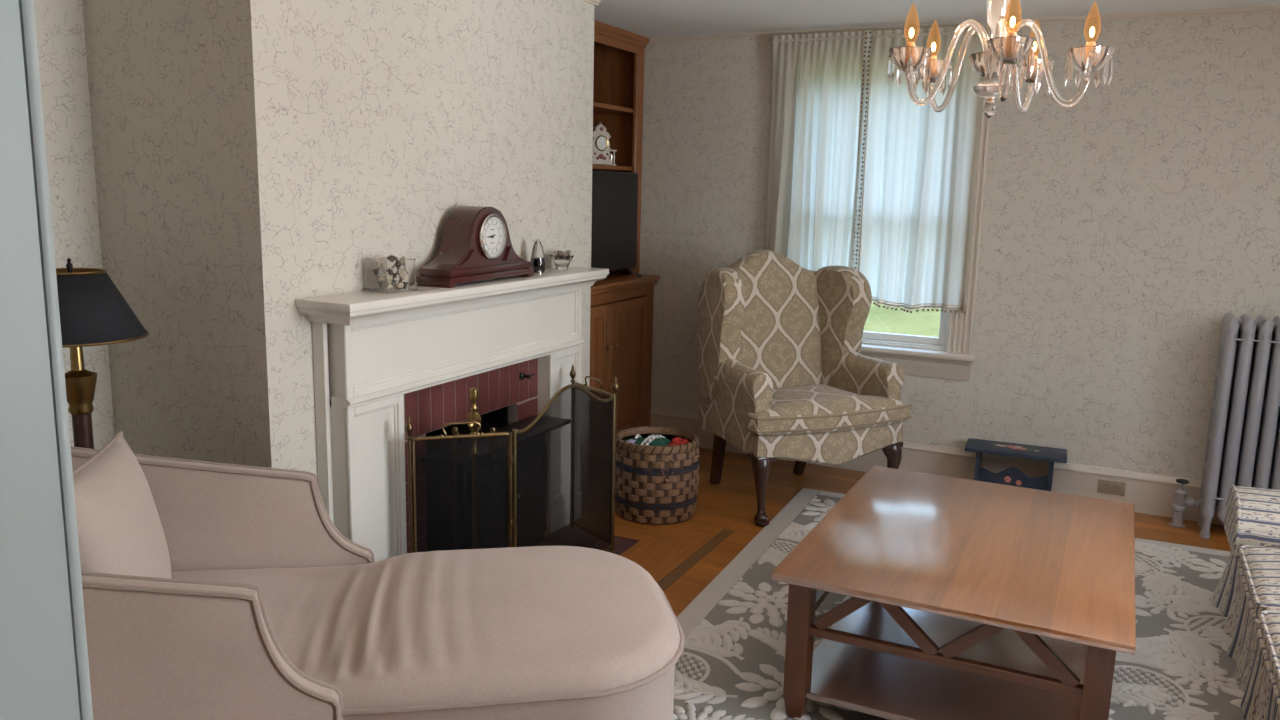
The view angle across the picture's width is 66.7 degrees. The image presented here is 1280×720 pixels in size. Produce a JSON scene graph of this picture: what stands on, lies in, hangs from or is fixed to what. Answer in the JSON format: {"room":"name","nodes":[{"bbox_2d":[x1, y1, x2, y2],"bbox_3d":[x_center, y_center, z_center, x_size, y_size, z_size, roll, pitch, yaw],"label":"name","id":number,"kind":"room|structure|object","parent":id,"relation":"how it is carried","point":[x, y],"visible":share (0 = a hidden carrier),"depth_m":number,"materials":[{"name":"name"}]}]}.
{"room":"living room","nodes":[
{"label":"living room","id":0,"kind":"room"},
{"bbox_2d":[34,0,114,449],"bbox_3d":[-2.149,-0.198,2.867,0.150,2.445,7.610,6,11,26],"label":"wall","id":1,"kind":"structure","parent":0,"point":[60,32],"depth_m":3.18,"materials":[{"name":"paper"}]},
{"bbox_2d":[82,0,594,497],"bbox_3d":[-1.039,-0.388,4.071,0.755,2.445,2.060,6,11,26],"label":"wall","id":2,"kind":"structure","parent":0,"point":[251,157],"depth_m":3.20,"materials":[{"name":"paper"}]},
{"bbox_2d":[582,0,600,5],"bbox_3d":[-0.664,-1.540,3.689,0.022,0.026,2.100,6,11,26],"label":"trim","id":3,"kind":"structure","parent":2,"relation":"attached to","point":[594,2],"depth_m":4.57,"materials":[{"name":"beige paint"}]},
{"bbox_2d":[544,447,1230,616],"bbox_3d":[0.503,1.343,1.873,6.065,0.120,7.760,6,11,26],"label":"floor","id":4,"kind":"structure","parent":0,"point":[731,504],"depth_m":4.88,"materials":[{"name":"brown wood"}]},
{"bbox_2d":[71,446,684,719],"bbox_3d":[-0.764,0.665,2.462,1.744,0.949,0.889,-1,10,-10],"label":"chaise longue","id":5,"kind":"object","parent":4,"relation":"on","point":[266,610],"visible":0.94,"depth_m":2.30,"materials":[{"name":"beige fabric"}]},
{"bbox_2d":[73,431,170,577],"bbox_3d":[-1.265,0.457,2.329,0.193,0.471,0.478,-1,10,-10],"label":"throw pillow","id":6,"kind":"object","parent":5,"relation":"on","point":[119,526],"visible":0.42,"depth_m":2.25,"materials":[{"name":"beige fabric"}]},
{"bbox_2d":[171,546,679,708],"bbox_3d":[-0.704,0.644,2.490,1.590,0.092,0.828,-1,10,-10],"label":"seat cushion","id":7,"kind":"object","parent":5,"relation":"on","point":[511,626],"depth_m":2.39,"materials":[{"name":"beige fabric"}]},
{"bbox_2d":[296,266,608,561],"bbox_3d":[-0.929,0.249,4.060,0.885,1.200,1.700,6,11,26],"label":"fireplace mantel","id":8,"kind":"object","parent":4,"relation":"on","point":[381,359],"visible":0.68,"depth_m":3.57,"materials":[{"name":"white paint"}]},
{"bbox_2d":[365,257,416,293],"bbox_3d":[-0.867,-0.296,3.382,0.126,0.114,0.126,9,13,37],"label":"tank","id":9,"kind":"object","parent":8,"relation":"on","point":[387,287],"visible":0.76,"depth_m":3.37,"materials":[{"name":"clear glass"}]},
{"bbox_2d":[372,268,378,275],"bbox_3d":[-0.919,-0.307,3.380,0.024,0.028,0.021,5,11,20],"label":"shell","id":10,"kind":"object","parent":9,"relation":"in","point":[375,271],"visible":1,"depth_m":3.38,"materials":[{"name":"grey"}]},
{"bbox_2d":[373,260,379,266],"bbox_3d":[-0.910,-0.335,3.372,0.025,0.022,0.022,10,13,39],"label":"shell","id":11,"kind":"object","parent":9,"relation":"in","point":[376,263],"visible":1,"depth_m":3.37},
{"bbox_2d":[382,278,388,289],"bbox_3d":[-0.876,-0.262,3.343,0.023,0.043,0.019,-5,12,-34],"label":"shell","id":12,"kind":"object","parent":9,"relation":"in","point":[384,284],"visible":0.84,"depth_m":3.34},
{"bbox_2d":[385,272,392,279],"bbox_3d":[-0.862,-0.289,3.343,0.011,0.032,0.035,7,11,27],"label":"shell","id":13,"kind":"object","parent":9,"relation":"in","point":[389,276],"visible":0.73,"depth_m":3.34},
{"bbox_2d":[387,255,397,261],"bbox_3d":[-0.860,-0.351,3.371,0.046,0.026,0.011,5,11,18],"label":"shell","id":14,"kind":"object","parent":9,"relation":"in","point":[390,257],"visible":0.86,"depth_m":3.37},
{"bbox_2d":[392,282,402,289],"bbox_3d":[-0.849,-0.259,3.403,0.037,0.026,0.021,-5,12,-33],"label":"shell","id":15,"kind":"object","parent":9,"relation":"in","point":[394,285],"visible":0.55,"depth_m":3.40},
{"bbox_2d":[395,259,401,267],"bbox_3d":[-0.836,-0.334,3.362,0.023,0.031,0.022,4,11,17],"label":"shell","id":16,"kind":"object","parent":9,"relation":"in","point":[397,263],"visible":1,"depth_m":3.35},
{"bbox_2d":[397,282,403,287],"bbox_3d":[-0.830,-0.258,3.366,0.022,0.022,0.028,1,10,0],"label":"shell","id":17,"kind":"object","parent":9,"relation":"in","point":[399,285],"visible":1,"depth_m":3.36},
{"bbox_2d":[398,267,403,275],"bbox_3d":[-0.826,-0.307,3.362,0.024,0.030,0.031,6,11,25],"label":"shell","id":18,"kind":"object","parent":9,"relation":"in","point":[401,271],"visible":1,"depth_m":3.36,"materials":[{"name":"beige"}]},
{"bbox_2d":[399,256,404,266],"bbox_3d":[-0.829,-0.343,3.385,0.024,0.042,0.017,-3,11,-24],"label":"shell","id":19,"kind":"object","parent":9,"relation":"in","point":[402,260],"visible":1,"depth_m":3.38,"materials":[{"name":"beige"}]},
{"bbox_2d":[401,281,407,288],"bbox_3d":[-0.821,-0.261,3.398,0.021,0.028,0.023,-9,14,-44],"label":"shell","id":20,"kind":"object","parent":9,"relation":"in","point":[404,283],"visible":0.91,"depth_m":3.39,"materials":[{"name":"beige"}]},
{"bbox_2d":[416,287,438,291],"bbox_3d":[-0.760,-0.250,3.449,0.060,0.004,0.090,5,11,19],"label":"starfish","id":21,"kind":"object","parent":8,"relation":"on","point":[425,289],"visible":0.94,"depth_m":3.43,"materials":[{"name":"beige"}]},
{"bbox_2d":[296,266,608,325],"bbox_3d":[-0.623,-0.271,3.818,0.229,0.078,1.700,6,11,26],"label":"shelf","id":22,"kind":"object","parent":8,"relation":"attached to","point":[361,308],"depth_m":3.45,"materials":[{"name":"white paint"}]},
{"bbox_2d":[416,206,533,287],"bbox_3d":[-0.628,-0.453,3.791,0.159,0.288,0.594,6,11,24],"label":"mantel clock","id":23,"kind":"object","parent":8,"relation":"on","point":[476,245],"visible":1,"depth_m":3.69,"materials":[{"name":"brown wood"}]},
{"bbox_2d":[530,239,545,272],"bbox_3d":[-0.443,-0.453,4.218,0.067,0.146,0.067,6,11,26],"label":"bottle","id":24,"kind":"object","parent":8,"relation":"on","point":[537,261],"visible":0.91,"depth_m":4.20,"materials":[{"name":"silver metal"}]},
{"bbox_2d":[550,254,574,269],"bbox_3d":[-0.353,-0.443,4.406,0.114,0.066,0.114,-7,13,-41],"label":"crystal bowl","id":25,"kind":"object","parent":8,"relation":"on","point":[561,262],"visible":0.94,"depth_m":4.38,"materials":[{"name":"clear glass"}]},
{"bbox_2d":[554,250,570,260],"bbox_3d":[-0.349,-0.473,4.398,0.079,0.050,0.087,1,10,-2],"label":"dried petals","id":26,"kind":"object","parent":25,"relation":"in","point":[559,252],"visible":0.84,"depth_m":4.37,"materials":[{"name":"beige plant"}]},
{"bbox_2d":[421,415,570,551],"bbox_3d":[-0.714,0.570,4.079,0.526,0.561,0.800,6,11,26],"label":"fireplace opening","id":27,"kind":"object","parent":4,"relation":"on","point":[444,518],"visible":0.53,"depth_m":3.82,"materials":[{"name":"black metal"}]},
{"bbox_2d":[535,526,638,554],"bbox_3d":[-0.480,0.903,3.884,0.394,0.014,1.359,6,11,26],"label":"hearth","id":28,"kind":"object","parent":4,"relation":"on","point":[625,544],"depth_m":4.38,"materials":[{"name":"black stone"}]},
{"bbox_2d":[457,387,489,548],"bbox_3d":[-0.606,0.517,3.562,0.180,0.855,0.180,6,11,26],"label":"stand","id":29,"kind":"object","parent":28,"relation":"on","point":[473,415],"visible":0.53,"depth_m":3.52,"materials":[{"name":"gold metal"}]},
{"bbox_2d":[452,427,459,549],"bbox_3d":[-0.675,0.570,3.569,0.068,0.672,0.066,6,11,26],"label":"brush","id":30,"kind":"object","parent":29,"relation":"hanging from","point":[455,443],"visible":0.52,"depth_m":3.54,"materials":[{"name":"gold metal"}]},
{"bbox_2d":[477,438,479,548],"bbox_3d":[-0.611,0.560,3.635,0.080,0.672,0.033,6,11,26],"label":"shovel","id":31,"kind":"object","parent":29,"relation":"hanging from","point":[478,440],"visible":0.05,"depth_m":3.62,"materials":[{"name":"gold metal"}]},
{"bbox_2d":[488,427,496,547],"bbox_3d":[-0.532,0.551,3.572,0.058,0.629,0.025,0,10,-10],"label":"tongs","id":32,"kind":"object","parent":29,"relation":"hanging from","point":[492,429],"visible":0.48,"depth_m":3.54,"materials":[{"name":"gold metal"}]},
{"bbox_2d":[405,364,618,552],"bbox_3d":[-0.433,0.486,3.872,0.333,0.804,1.188,6,11,26],"label":"fire screen","id":33,"kind":"object","parent":28,"relation":"on","point":[511,436],"visible":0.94,"depth_m":3.54,"materials":[{"name":"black metal"}]},
{"bbox_2d":[588,272,659,470],"bbox_3d":[-0.406,0.054,5.656,0.592,1.045,1.168,6,11,26],"label":"base cabinet","id":34,"kind":"object","parent":4,"relation":"on","point":[621,304],"visible":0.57,"depth_m":5.65,"materials":[{"name":"brown wood"}]},
{"bbox_2d":[591,272,659,295],"bbox_3d":[-0.396,-0.434,5.570,0.588,0.053,1.168,6,11,26],"label":"countertop","id":35,"kind":"structure","parent":34,"relation":"on","point":[619,281],"depth_m":5.62,"materials":[{"name":"brown wood"}]},
{"bbox_2d":[591,171,641,277],"bbox_3d":[-0.258,-0.736,5.379,0.206,0.610,0.960,6,11,26],"label":"television","id":36,"kind":"object","parent":35,"relation":"on","point":[614,194],"visible":0.47,"depth_m":5.52,"materials":[{"name":"black plastic"}]},
{"bbox_2d":[592,20,649,274],"bbox_3d":[-0.430,-1.154,5.466,0.473,1.396,1.168,6,11,26],"label":"bookcase","id":37,"kind":"object","parent":35,"relation":"on","point":[618,82],"visible":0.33,"depth_m":5.86,"materials":[{"name":"brown wood"}]},
{"bbox_2d":[592,122,611,164],"bbox_3d":[-0.240,-1.256,5.655,0.175,0.247,0.068,-7,13,-38],"label":"clock","id":38,"kind":"object","parent":37,"relation":"on","point":[601,150],"visible":0.77,"depth_m":5.63,"materials":[{"name":"white ceramic"}]},
{"bbox_2d":[609,150,616,165],"bbox_3d":[-0.170,-1.200,5.773,0.060,0.094,0.036,-7,13,-38],"label":"stand","id":39,"kind":"object","parent":37,"relation":"on","point":[612,156],"visible":0.66,"depth_m":5.77,"materials":[{"name":"silver ceramic"}]},
{"bbox_2d":[566,509,716,540],"bbox_3d":[0.009,0.791,4.544,0.660,0.002,0.270,6,11,26],"label":"trim","id":40,"kind":"structure","parent":4,"relation":"on","point":[623,528],"depth_m":4.55,"materials":[{"name":"brown wood"}]},
{"bbox_2d":[615,425,699,524],"bbox_3d":[0.077,0.556,4.758,0.425,0.391,0.426,11,14,42],"label":"basket","id":41,"kind":"object","parent":4,"relation":"on","point":[655,485],"visible":0.9,"depth_m":4.59,"materials":[{"name":"wicker"}]},
{"bbox_2d":[625,434,670,445],"bbox_3d":[0.040,0.497,4.762,0.255,0.275,0.239,3,10,9],"label":"knitted blanket","id":42,"kind":"object","parent":41,"relation":"in","point":[653,440],"visible":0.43,"depth_m":4.69,"materials":[{"name":"fabric"}]},
{"bbox_2d":[668,437,688,445],"bbox_3d":[0.186,0.487,4.728,0.129,0.216,0.162,6,11,26],"label":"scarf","id":43,"kind":"object","parent":41,"relation":"in","point":[675,441],"visible":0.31,"depth_m":4.69,"materials":[{"name":"red fabric"}]},
{"bbox_2d":[619,533,717,582],"bbox_3d":[-0.180,0.931,3.737,0.270,0.002,1.905,6,11,26],"label":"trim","id":44,"kind":"structure","parent":4,"relation":"on","point":[658,557],"depth_m":4.26,"materials":[{"name":"brown wood"}]},
{"bbox_2d":[657,529,733,590],"bbox_3d":[-0.021,0.944,3.690,0.051,0.003,1.960,6,11,26],"label":"trim","id":45,"kind":"structure","parent":4,"relation":"on","point":[709,546],"depth_m":4.18,"materials":[{"name":"brown wood"}]},
{"bbox_2d":[698,249,911,525],"bbox_3d":[0.802,0.092,4.990,0.922,1.260,0.851,-3,11,-24],"label":"wingback chair","id":46,"kind":"object","parent":4,"relation":"on","point":[783,374],"visible":0.87,"depth_m":4.95,"materials":[{"name":"fabric"}]},
{"bbox_2d":[746,384,910,435],"bbox_3d":[0.846,0.219,4.909,0.910,0.140,0.615,-3,11,-24],"label":"seat cushion","id":47,"kind":"object","parent":46,"relation":"on","point":[791,409],"depth_m":4.67,"materials":[{"name":"fabric"}]},
{"bbox_2d":[673,488,1244,719],"bbox_3d":[1.317,1.065,3.138,2.550,0.017,3.450,6,11,24],"label":"rug","id":48,"kind":"object","parent":4,"relation":"on","point":[731,663],"visible":0.34,"depth_m":3.46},
{"bbox_2d":[771,466,1135,719],"bbox_3d":[1.083,0.801,3.223,0.950,0.472,1.276,6,11,26],"label":"coffee table","id":49,"kind":"object","parent":48,"relation":"on","point":[970,599],"visible":1,"depth_m":2.92,"materials":[{"name":"brown wood"}]},
{"bbox_2d":[805,601,1087,719],"bbox_3d":[1.080,0.953,3.250,0.850,0.022,1.144,6,11,26],"label":"shelf","id":50,"kind":"object","parent":49,"relation":"attached to","point":[888,686],"depth_m":3.00,"materials":[{"name":"brown wood"}]},
{"bbox_2d":[1209,485,1279,719],"bbox_3d":[2.259,0.744,2.716,0.992,0.818,2.040,6,11,26],"label":"striped sofa","id":51,"kind":"object","parent":48,"relation":"on","point":[1247,593],"visible":1,"depth_m":3.24,"materials":[{"name":"fabric"}]},
{"bbox_2d":[1240,546,1279,620],"bbox_3d":[2.294,0.734,2.994,0.722,0.135,0.595,6,11,26],"label":"seat cushion","id":52,"kind":"object","parent":51,"relation":"on","point":[1259,565],"depth_m":3.11,"materials":[{"name":"fabric"}]},
{"bbox_2d":[1260,611,1279,692],"bbox_3d":[2.033,0.821,2.475,0.722,0.135,0.560,6,11,26],"label":"seat cushion","id":53,"kind":"object","parent":51,"relation":"on","point":[1270,620],"depth_m":2.69,"materials":[{"name":"fabric"}]},
{"bbox_2d":[964,438,1066,490],"bbox_3d":[1.951,0.597,5.081,0.490,0.285,0.225,6,11,23],"label":"step stool","id":54,"kind":"object","parent":4,"relation":"on","point":[1012,476],"visible":0.99,"depth_m":5.04,"materials":[{"name":"blue paint"}]},
{"bbox_2d":[1169,312,1279,537],"bbox_3d":[2.949,0.332,4.508,0.770,1.052,0.244,6,11,26],"label":"radiator","id":55,"kind":"object","parent":4,"relation":"on","point":[1243,443],"visible":0.82,"depth_m":4.48,"materials":[{"name":"grey metal"}]},
{"bbox_3d":[-1.675,0.724,2.995,0.350,0.613,0.350,6,11,26],"label":"table","id":56,"kind":"object","parent":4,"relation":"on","visible":0},
{"bbox_2d":[56,258,148,448],"bbox_3d":[-1.660,0.063,2.877,0.390,0.730,0.390,6,11,26],"label":"table lamp","id":57,"kind":"object","parent":56,"relation":"on","point":[93,312],"visible":0.62,"depth_m":2.80,"materials":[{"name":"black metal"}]},
{"bbox_2d":[594,0,1279,37],"bbox_3d":[0.560,-1.181,1.422,6.065,0.120,7.760,6,11,26],"label":"ceiling","id":58,"kind":"structure","parent":0,"point":[646,18],"depth_m":4.77,"materials":[{"name":"paint"}]},
{"bbox_2d":[886,0,1114,117],"bbox_3d":[0.853,-0.912,2.248,0.479,0.688,0.494,6,11,26],"label":"chandelier","id":59,"kind":"object","parent":58,"relation":"hanging from","point":[1003,68],"visible":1,"depth_m":2.25,"materials":[{"name":"clear glass"}]},
{"bbox_2d":[639,12,1279,480],"bbox_3d":[2.225,-0.481,5.008,6.065,2.445,0.150,6,11,26],"label":"wall","id":60,"kind":"structure","parent":0,"point":[1122,225],"depth_m":4.92,"materials":[{"name":"paper"}]},
{"bbox_2d":[860,36,990,380],"bbox_3d":[1.302,-0.834,5.378,1.200,1.793,0.235,6,11,26],"label":"window","id":61,"kind":"structure","parent":60,"relation":"in","point":[955,329],"depth_m":5.24,"materials":[{"name":"white paint"}]},
{"bbox_2d":[772,29,989,43],"bbox_3d":[1.256,-1.710,5.151,1.151,0.030,0.057,6,11,26],"label":"curtain rod","id":62,"kind":"object","parent":61,"relation":"attached to","point":[987,31],"visible":0.67,"depth_m":5.16,"materials":[{"name":"beige paint"}]},
{"bbox_2d":[765,31,866,270],"bbox_3d":[0.952,-1.048,5.374,0.535,1.455,0.112,6,11,24],"label":"curtain","id":63,"kind":"object","parent":62,"relation":"hanging from","point":[813,178],"visible":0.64,"depth_m":5.36,"materials":[{"name":"white fabric"}]},
{"bbox_2d":[852,25,988,314],"bbox_3d":[1.455,-0.987,5.138,0.637,1.470,0.117,6,11,26],"label":"curtain","id":64,"kind":"object","parent":62,"relation":"hanging from","point":[918,167],"visible":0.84,"depth_m":5.14,"materials":[{"name":"fabric"}]},
{"bbox_2d":[650,408,1224,524],"bbox_3d":[2.405,0.660,5.008,5.220,0.206,0.028,6,11,26],"label":"baseboard","id":65,"kind":"structure","parent":60,"relation":"attached to","point":[1153,494],"depth_m":5.16,"materials":[{"name":"beige paint"}]},
{"bbox_2d":[649,6,1279,42],"bbox_3d":[2.413,-1.637,4.623,5.320,0.026,0.022,6,11,26],"label":"trim","id":66,"kind":"structure","parent":60,"relation":"attached to","point":[1264,9],"depth_m":4.83,"materials":[{"name":"beige paint"}]},
{"bbox_2d":[1097,479,1125,495],"bbox_3d":[2.419,0.655,4.990,0.128,0.072,0.011,6,11,26],"label":"wall outlet","id":67,"kind":"object","parent":60,"relation":"attached to","point":[1104,486],"visible":1,"depth_m":4.99,"materials":[{"name":"beige plastic"}]},
{"bbox_2d":[1104,484,1110,489],"bbox_3d":[2.400,0.653,4.996,0.033,0.033,0.003,6,11,26],"label":"socket","id":68,"kind":"object","parent":67,"relation":"attached to","point":[1106,486],"depth_m":4.99,"materials":[{"name":"beige plastic"}]},
{"bbox_2d":[1112,485,1118,491],"bbox_3d":[2.435,0.657,4.978,0.034,0.034,0.002,6,11,26],"label":"socket","id":69,"kind":"object","parent":67,"relation":"attached to","point":[1115,488],"depth_m":4.98,"materials":[{"name":"beige plastic"}]},
{"bbox_3d":[-0.134,0.302,0.327,5.765,2.445,0.270,6,11,26],"label":"wall","id":70,"kind":"structure","parent":0,"visible":0},
{"bbox_2d":[0,0,92,719],"bbox_3d":[-0.604,0.461,0.356,0.200,2.100,0.755,6,11,26],"label":"door","id":71,"kind":"structure","parent":70,"relation":"in","point":[45,675],"depth_m":0.56,"materials":[{"name":"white paint"}]},
{"label":"outside","id":72,"kind":"structure","parent":0,"visible":0},
{"bbox_2d":[863,301,940,336],"bbox_3d":[21.228,-4.769,42.631,120.000,0.300,84.390,6,11,26],"label":"ground","id":73,"kind":"structure","parent":72,"point":[879,319],"depth_m":16.67,"materials":[{"name":"green plant"}]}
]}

